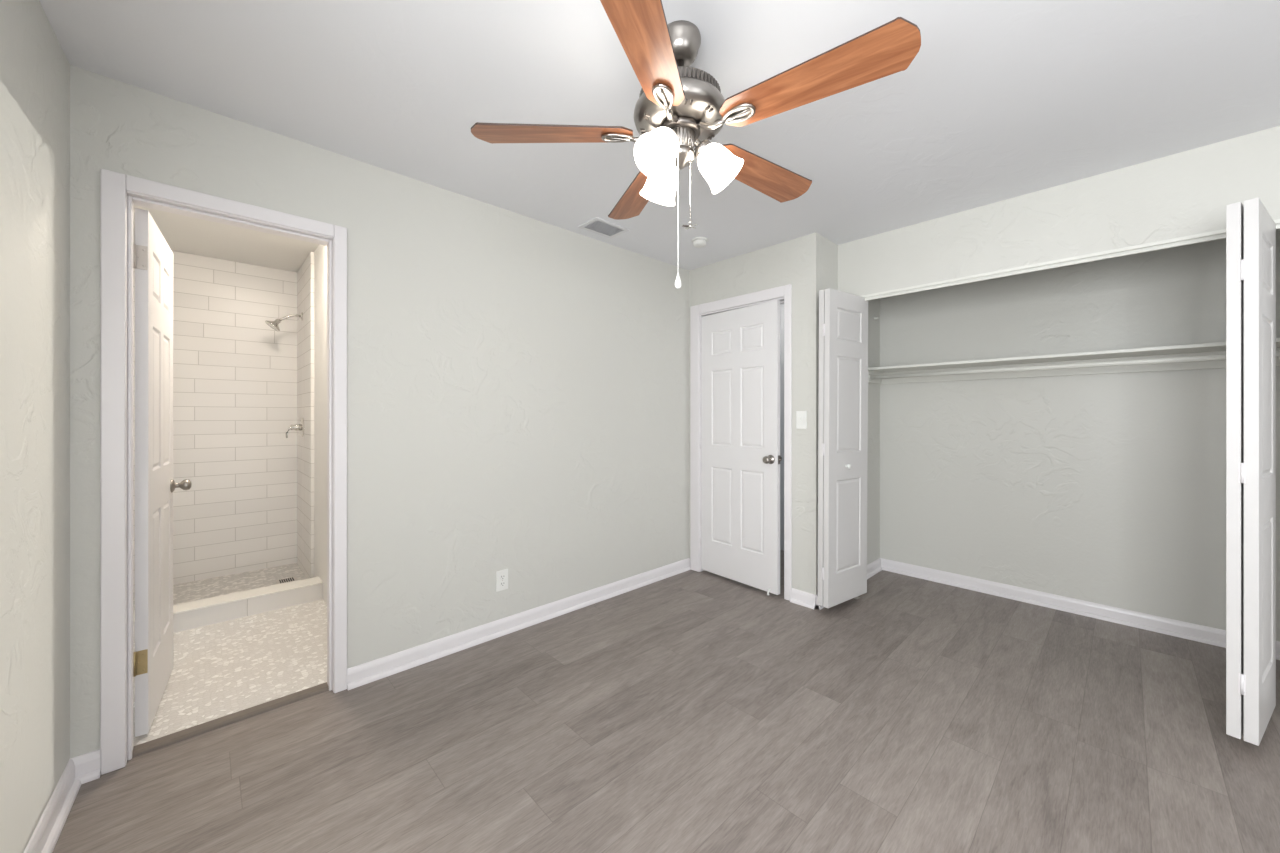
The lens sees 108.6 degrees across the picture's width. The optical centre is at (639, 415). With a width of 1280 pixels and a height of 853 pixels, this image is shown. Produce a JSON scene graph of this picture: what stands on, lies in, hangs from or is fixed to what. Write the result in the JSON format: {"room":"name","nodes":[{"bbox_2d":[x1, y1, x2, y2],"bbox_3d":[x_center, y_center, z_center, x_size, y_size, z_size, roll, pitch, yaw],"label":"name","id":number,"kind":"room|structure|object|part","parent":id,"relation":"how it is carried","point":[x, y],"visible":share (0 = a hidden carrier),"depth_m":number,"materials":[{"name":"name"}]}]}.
{"room":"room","nodes":[
{"label":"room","id":0,"kind":"room"},
{"bbox_2d":[0,0,69,852],"bbox_3d":[-0.410,0.028,-0.277,0.120,2.440,4.971,0,0,-41],"label":"wall","id":1,"kind":"structure","parent":0,"point":[34,66],"depth_m":1.28,"materials":[{"name":"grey paint"}]},
{"bbox_2d":[24,759,80,852],"bbox_3d":[-0.355,1.205,-0.226,0.030,0.086,4.766,0,0,-41],"label":"baseboard","id":2,"kind":"structure","parent":1,"relation":"attached to","point":[44,838],"depth_m":1.39,"materials":[{"name":"white wood"}]},
{"bbox_2d":[133,251,296,591],"bbox_3d":[-3.456,0.028,3.311,1.828,2.440,0.100,0,0,-43],"label":"wall","id":3,"kind":"structure","parent":0,"point":[235,375],"depth_m":3.53,"materials":[{"name":"white tile"}]},
{"bbox_2d":[297,244,326,604],"bbox_3d":[-2.063,0.027,3.080,0.122,2.442,2.150,0,0,-43],"label":"wall","id":4,"kind":"structure","parent":0,"point":[305,275],"depth_m":3.34,"materials":[{"name":"white tile"}]},
{"bbox_2d":[265,312,302,330],"bbox_3d":[-2.737,-0.730,3.537,0.231,0.167,0.112,0,0,-43],"label":"shower","id":5,"kind":"object","parent":4,"relation":"attached to","point":[274,325],"visible":1,"depth_m":3.50,"materials":[{"name":"silver metal"}]},
{"bbox_3d":[-2.710,-0.757,3.562,0.156,0.075,0.018,0,0,-43],"label":"arm","id":6,"kind":"part","parent":5,"relation":"part of","materials":[{"name":"silver metal"}]},
{"bbox_2d":[286,418,303,437],"bbox_3d":[-2.679,0.091,3.564,0.108,0.155,0.150,0,0,-43],"label":"shower valve","id":7,"kind":"object","parent":4,"relation":"attached to","point":[297,427],"visible":1,"depth_m":3.56,"materials":[{"name":"silver metal"}]},
{"bbox_2d":[70,65,688,757],"bbox_3d":[-0.794,0.028,2.719,3.383,2.440,0.118,0,0,-43],"label":"wall","id":8,"kind":"structure","parent":0,"point":[518,384],"depth_m":2.41,"materials":[{"name":"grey paint"}]},
{"bbox_2d":[70,749,100,783],"bbox_3d":[-1.898,1.205,1.573,0.069,0.086,0.030,0,0,-43],"label":"baseboard","id":9,"kind":"structure","parent":8,"relation":"attached to","point":[87,766],"depth_m":1.58,"materials":[{"name":"white wood"}]},
{"bbox_2d":[133,208,191,736],"bbox_3d":[-2.089,0.215,1.985,0.174,2.010,0.612,0,0,-39],"label":"door","id":10,"kind":"structure","parent":8,"relation":"in","point":[155,485],"depth_m":1.86,"materials":[{"name":"white wood"}]},
{"bbox_3d":[-2.092,0.215,1.990,0.036,2.010,0.600,0,0,-39],"label":"panel","id":11,"kind":"part","parent":10,"relation":"part of","materials":[{"name":"white wood"}]},
{"bbox_3d":[-2.203,0.332,2.210,0.069,0.064,0.064,0,0,-39],"label":"knob","id":12,"kind":"part","parent":10,"relation":"part of","materials":[{"name":"silver metal"}]},
{"bbox_2d":[100,169,346,774],"bbox_3d":[-1.652,0.194,1.898,0.736,2.108,0.141,0,0,-43],"label":"door frame","id":13,"kind":"structure","parent":8,"relation":"attached to","point":[114,186],"depth_m":1.67,"materials":[{"name":"white wood"}]},
{"bbox_2d":[496,569,507,591],"bbox_3d":[-0.788,0.941,2.635,0.072,0.116,0.011,0,0,-43],"label":"wall outlet","id":14,"kind":"object","parent":8,"relation":"attached to","point":[502,575],"visible":1,"depth_m":2.63,"materials":[{"name":"white plastic"}]},
{"bbox_2d":[347,558,690,689],"bbox_3d":[-0.463,1.205,2.930,2.411,0.086,0.030,0,0,-43],"label":"baseboard","id":15,"kind":"structure","parent":8,"relation":"attached to","point":[368,672],"depth_m":2.59,"materials":[{"name":"white wood"}]},
{"bbox_2d":[39,0,1279,271],"bbox_3d":[0.244,-1.232,1.903,5.270,0.080,7.230,0,0,-43],"label":"ceiling","id":16,"kind":"structure","parent":0,"point":[998,100],"depth_m":1.69,"materials":[{"name":"white paint"}]},
{"bbox_2d":[578,217,629,237],"bbox_3d":[-0.228,-1.186,2.912,0.270,0.012,0.190,0,0,-43],"label":"ceiling vent","id":17,"kind":"object","parent":16,"relation":"in","point":[596,225],"visible":1,"depth_m":2.90,"materials":[{"name":"white metal"}]},
{"bbox_2d":[471,0,920,288],"bbox_3d":[0.165,-0.789,1.459,1.224,0.806,1.239,0,0,-43],"label":"ceiling fan","id":18,"kind":"object","parent":16,"relation":"hanging from","point":[680,107],"visible":1,"depth_m":1.34,"materials":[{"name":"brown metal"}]},
{"bbox_3d":[-0.274,-0.885,1.444,0.502,0.006,0.146,0,11,-1],"label":"blade","id":19,"kind":"part","parent":18,"relation":"part of","materials":[{"name":"brown wood"}]},
{"bbox_3d":[-0.003,-0.885,1.827,0.146,0.006,0.502,-12,4,-18],"label":"blade","id":20,"kind":"part","parent":18,"relation":"part of","materials":[{"name":"brown wood"}]},
{"bbox_3d":[0.007,-0.885,1.068,0.146,0.006,0.502,12,3,17],"label":"blade","id":21,"kind":"part","parent":18,"relation":"part of","materials":[{"name":"brown wood"}]},
{"bbox_3d":[0.058,-0.777,1.341,0.142,0.143,0.127,0,0,-43],"label":"lamp shade","id":22,"kind":"part","parent":18,"relation":"part of","materials":[{"name":"white glass"}]},
{"bbox_3d":[0.074,-0.777,1.568,0.125,0.143,0.142,0,0,-43],"label":"lamp shade","id":23,"kind":"part","parent":18,"relation":"part of","materials":[{"name":"white glass"}]},
{"bbox_3d":[0.066,-0.798,1.359,0.070,0.074,0.053,0,0,-43],"label":"bulb","id":24,"kind":"part","parent":18,"relation":"part of","materials":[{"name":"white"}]},
{"bbox_3d":[0.084,-0.835,1.391,0.061,0.053,0.066,0,0,-5],"label":"lamp arm","id":25,"kind":"part","parent":18,"relation":"part of","materials":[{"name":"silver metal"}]},
{"bbox_3d":[0.115,-0.617,1.395,0.005,0.380,0.004,0,0,-43],"label":"pull chain","id":26,"kind":"part","parent":18,"relation":"part of","materials":[{"name":"white plastic"}]},
{"bbox_3d":[0.153,-0.720,1.405,0.005,0.265,0.004,0,0,-43],"label":"pull chain","id":27,"kind":"part","parent":18,"relation":"part of","materials":[{"name":"silver metal"}]},
{"bbox_3d":[0.154,-0.583,1.405,0.046,0.018,0.048,0,0,-43],"label":"fan shaped pull","id":28,"kind":"part","parent":18,"relation":"part of","materials":[{"name":"silver metal"}]},
{"bbox_3d":[0.198,-0.835,1.445,0.063,0.054,0.064,0,0,-43],"label":"lamp arm","id":29,"kind":"part","parent":18,"relation":"part of","materials":[{"name":"silver metal"}]},
{"bbox_3d":[0.258,-0.777,1.441,0.136,0.143,0.136,0,0,-43],"label":"lamp shade","id":30,"kind":"part","parent":18,"relation":"part of","materials":[{"name":"white glass"}]},
{"bbox_3d":[0.445,-0.885,1.688,0.502,0.006,0.146,0,-11,-37],"label":"blade","id":31,"kind":"part","parent":18,"relation":"part of","materials":[{"name":"brown wood"}]},
{"bbox_3d":[0.451,-0.885,1.220,0.502,0.006,0.146,0,-11,35],"label":"blade","id":32,"kind":"part","parent":18,"relation":"part of","materials":[{"name":"brown wood"}]},
{"bbox_2d":[691,237,707,247],"bbox_3d":[0.405,-1.172,3.115,0.112,0.040,0.112,0,0,-43],"label":"smoke detector","id":33,"kind":"object","parent":16,"relation":"attached to","point":[698,242],"visible":1,"depth_m":3.08,"materials":[{"name":"white plastic"}]},
{"bbox_2d":[52,550,1279,852],"bbox_3d":[0.290,1.269,1.912,5.350,0.098,7.180,0,0,-43],"label":"floor","id":34,"kind":"structure","parent":0,"point":[690,711],"depth_m":1.77,"materials":[{"name":"grey laminate"}]},
{"bbox_2d":[133,584,322,641],"bbox_3d":[-2.815,1.188,2.561,1.728,0.116,0.140,0,0,-43],"label":"shower curb","id":35,"kind":"object","parent":34,"relation":"on","point":[189,620],"visible":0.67,"depth_m":2.82,"materials":[{"name":"tile"}]},
{"bbox_2d":[133,576,322,622],"bbox_3d":[-2.816,1.124,2.562,1.728,0.012,0.157,0,0,-43],"label":"sill","id":36,"kind":"structure","parent":35,"relation":"on","point":[254,593],"depth_m":2.87,"materials":[{"name":"stone"}]},
{"bbox_2d":[132,682,328,757],"bbox_3d":[-1.650,1.239,1.902,0.624,0.018,0.048,0,0,-43],"label":"threshold","id":37,"kind":"object","parent":34,"relation":"on","point":[176,737],"visible":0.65,"depth_m":1.86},
{"bbox_2d":[276,576,296,583],"bbox_3d":[-2.614,1.218,3.405,0.120,0.005,0.120,0,0,-43],"label":"shower drain","id":38,"kind":"object","parent":34,"relation":"on","point":[285,580],"visible":0.76,"depth_m":3.40,"materials":[{"name":"silver metal"}]},
{"bbox_2d":[780,304,783,550],"bbox_3d":[0.929,0.003,4.106,1.007,2.490,1.710,0,0,-43],"label":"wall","id":39,"kind":"structure","parent":0,"point":[781,305],"depth_m":4.28,"materials":[{"name":"grey paint"}]},
{"bbox_2d":[700,300,781,594],"bbox_3d":[0.730,0.223,3.425,0.174,2.033,0.723,0,0,-40],"label":"door","id":40,"kind":"structure","parent":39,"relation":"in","point":[741,458],"depth_m":3.38,"materials":[{"name":"white wood"}]},
{"bbox_3d":[0.880,0.301,3.165,0.069,0.064,0.064,0,0,-40],"label":"knob","id":41,"kind":"part","parent":40,"relation":"part of","materials":[{"name":"silver metal"}]},
{"bbox_2d":[690,284,791,600],"bbox_3d":[0.760,0.179,3.463,0.133,2.138,0.883,0,0,-43],"label":"door frame","id":42,"kind":"structure","parent":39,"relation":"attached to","point":[785,291],"depth_m":3.47,"materials":[{"name":"white wood"}]},
{"bbox_2d":[689,233,879,594],"bbox_3d":[1.216,0.028,3.810,1.237,2.440,1.098,0,0,-43],"label":"wall","id":43,"kind":"structure","parent":0,"point":[809,263],"depth_m":3.10,"materials":[{"name":"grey paint"}]},
{"bbox_2d":[796,411,806,428],"bbox_3d":[1.069,0.026,3.053,0.018,0.120,0.072,0,0,-43],"label":"light switch","id":44,"kind":"object","parent":43,"relation":"attached to","point":[801,416],"visible":1,"depth_m":3.05,"materials":[{"name":"white plastic"}]},
{"bbox_2d":[790,588,815,608],"bbox_3d":[1.075,1.205,3.037,0.030,0.086,0.168,0,0,-43],"label":"baseboard","id":45,"kind":"structure","parent":43,"relation":"attached to","point":[799,597],"depth_m":3.03,"materials":[{"name":"white wood"}]},
{"bbox_2d":[816,594,823,609],"bbox_3d":[1.271,1.205,3.087,0.323,0.086,0.030,0,0,-43],"label":"bracket","id":46,"kind":"structure","parent":43,"relation":"attached to","point":[817,605],"depth_m":2.98,"materials":[{"name":"white metal"}]},
{"bbox_2d":[867,558,881,578],"bbox_3d":[1.720,1.205,3.519,0.704,0.086,0.030,0,0,-43],"label":"baseboard","id":47,"kind":"structure","parent":43,"relation":"attached to","point":[874,567],"depth_m":3.64,"materials":[{"name":"white wood"}]},
{"bbox_2d":[838,126,1279,295],"bbox_3d":[2.684,0.028,1.908,0.110,2.440,3.684,0,0,-43],"label":"wall","id":48,"kind":"structure","parent":0,"point":[1186,193],"depth_m":2.32,"materials":[{"name":"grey paint"}]},
{"bbox_2d":[860,219,1279,300],"bbox_3d":[2.483,-0.791,2.079,0.060,0.034,3.009,0,0,-43],"label":"door track","id":49,"kind":"object","parent":48,"relation":"attached to","point":[1219,234],"visible":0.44,"depth_m":2.36,"materials":[{"name":"white metal"}]},
{"bbox_2d":[818,288,867,607],"bbox_3d":[1.343,0.218,3.003,0.458,2.057,0.106,0,0,-35],"label":"bifold door","id":50,"kind":"structure","parent":49,"relation":"hanging from","point":[843,316],"depth_m":2.94,"materials":[{"name":"white wood"}]},
{"bbox_3d":[1.325,0.202,3.034,0.452,1.992,0.034,0,0,-35],"label":"door","id":51,"kind":"part","parent":50,"relation":"part of","materials":[{"name":"white wood"}]},
{"bbox_2d":[1226,197,1275,745],"bbox_3d":[2.416,0.218,1.816,0.458,2.057,0.074,0,0,-31],"label":"bifold door","id":52,"kind":"structure","parent":49,"relation":"hanging from","point":[1250,229],"depth_m":1.71,"materials":[{"name":"white wood"}]},
{"bbox_3d":[2.408,0.202,1.834,0.452,1.992,0.034,0,0,-31],"label":"door","id":53,"kind":"part","parent":52,"relation":"part of","materials":[{"name":"white wood"}]},
{"bbox_3d":[2.429,0.202,1.800,0.452,1.992,0.034,0,0,-31],"label":"door","id":54,"kind":"part","parent":52,"relation":"part of","materials":[{"name":"white wood"}]},
{"bbox_2d":[880,229,1279,641],"bbox_3d":[2.808,0.028,2.442,0.804,2.440,3.290,0,0,-43],"label":"wall","id":55,"kind":"structure","parent":0,"point":[1109,489],"depth_m":2.93,"materials":[{"name":"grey paint"}]},
{"bbox_2d":[868,338,1279,383],"bbox_3d":[2.911,-0.316,2.539,0.316,0.111,3.086,0,0,-43],"label":"closet shelf","id":56,"kind":"object","parent":55,"relation":"attached to","point":[1217,347],"visible":0.65,"depth_m":2.86,"materials":[{"name":"white paint"}]},
{"bbox_2d":[868,350,1279,380],"bbox_3d":[2.813,-0.297,2.447,0.056,0.056,3.047,0,0,-43],"label":"closet rod","id":57,"kind":"object","parent":56,"relation":"hanging from","point":[1213,357],"visible":0.87,"depth_m":2.73,"materials":[{"name":"white paint"}]},
{"bbox_2d":[880,558,1279,659],"bbox_3d":[3.016,1.205,2.639,0.030,0.086,3.090,0,0,-43],"label":"baseboard","id":58,"kind":"structure","parent":55,"relation":"attached to","point":[1190,631],"depth_m":2.92,"materials":[{"name":"white wood"}]}
]}

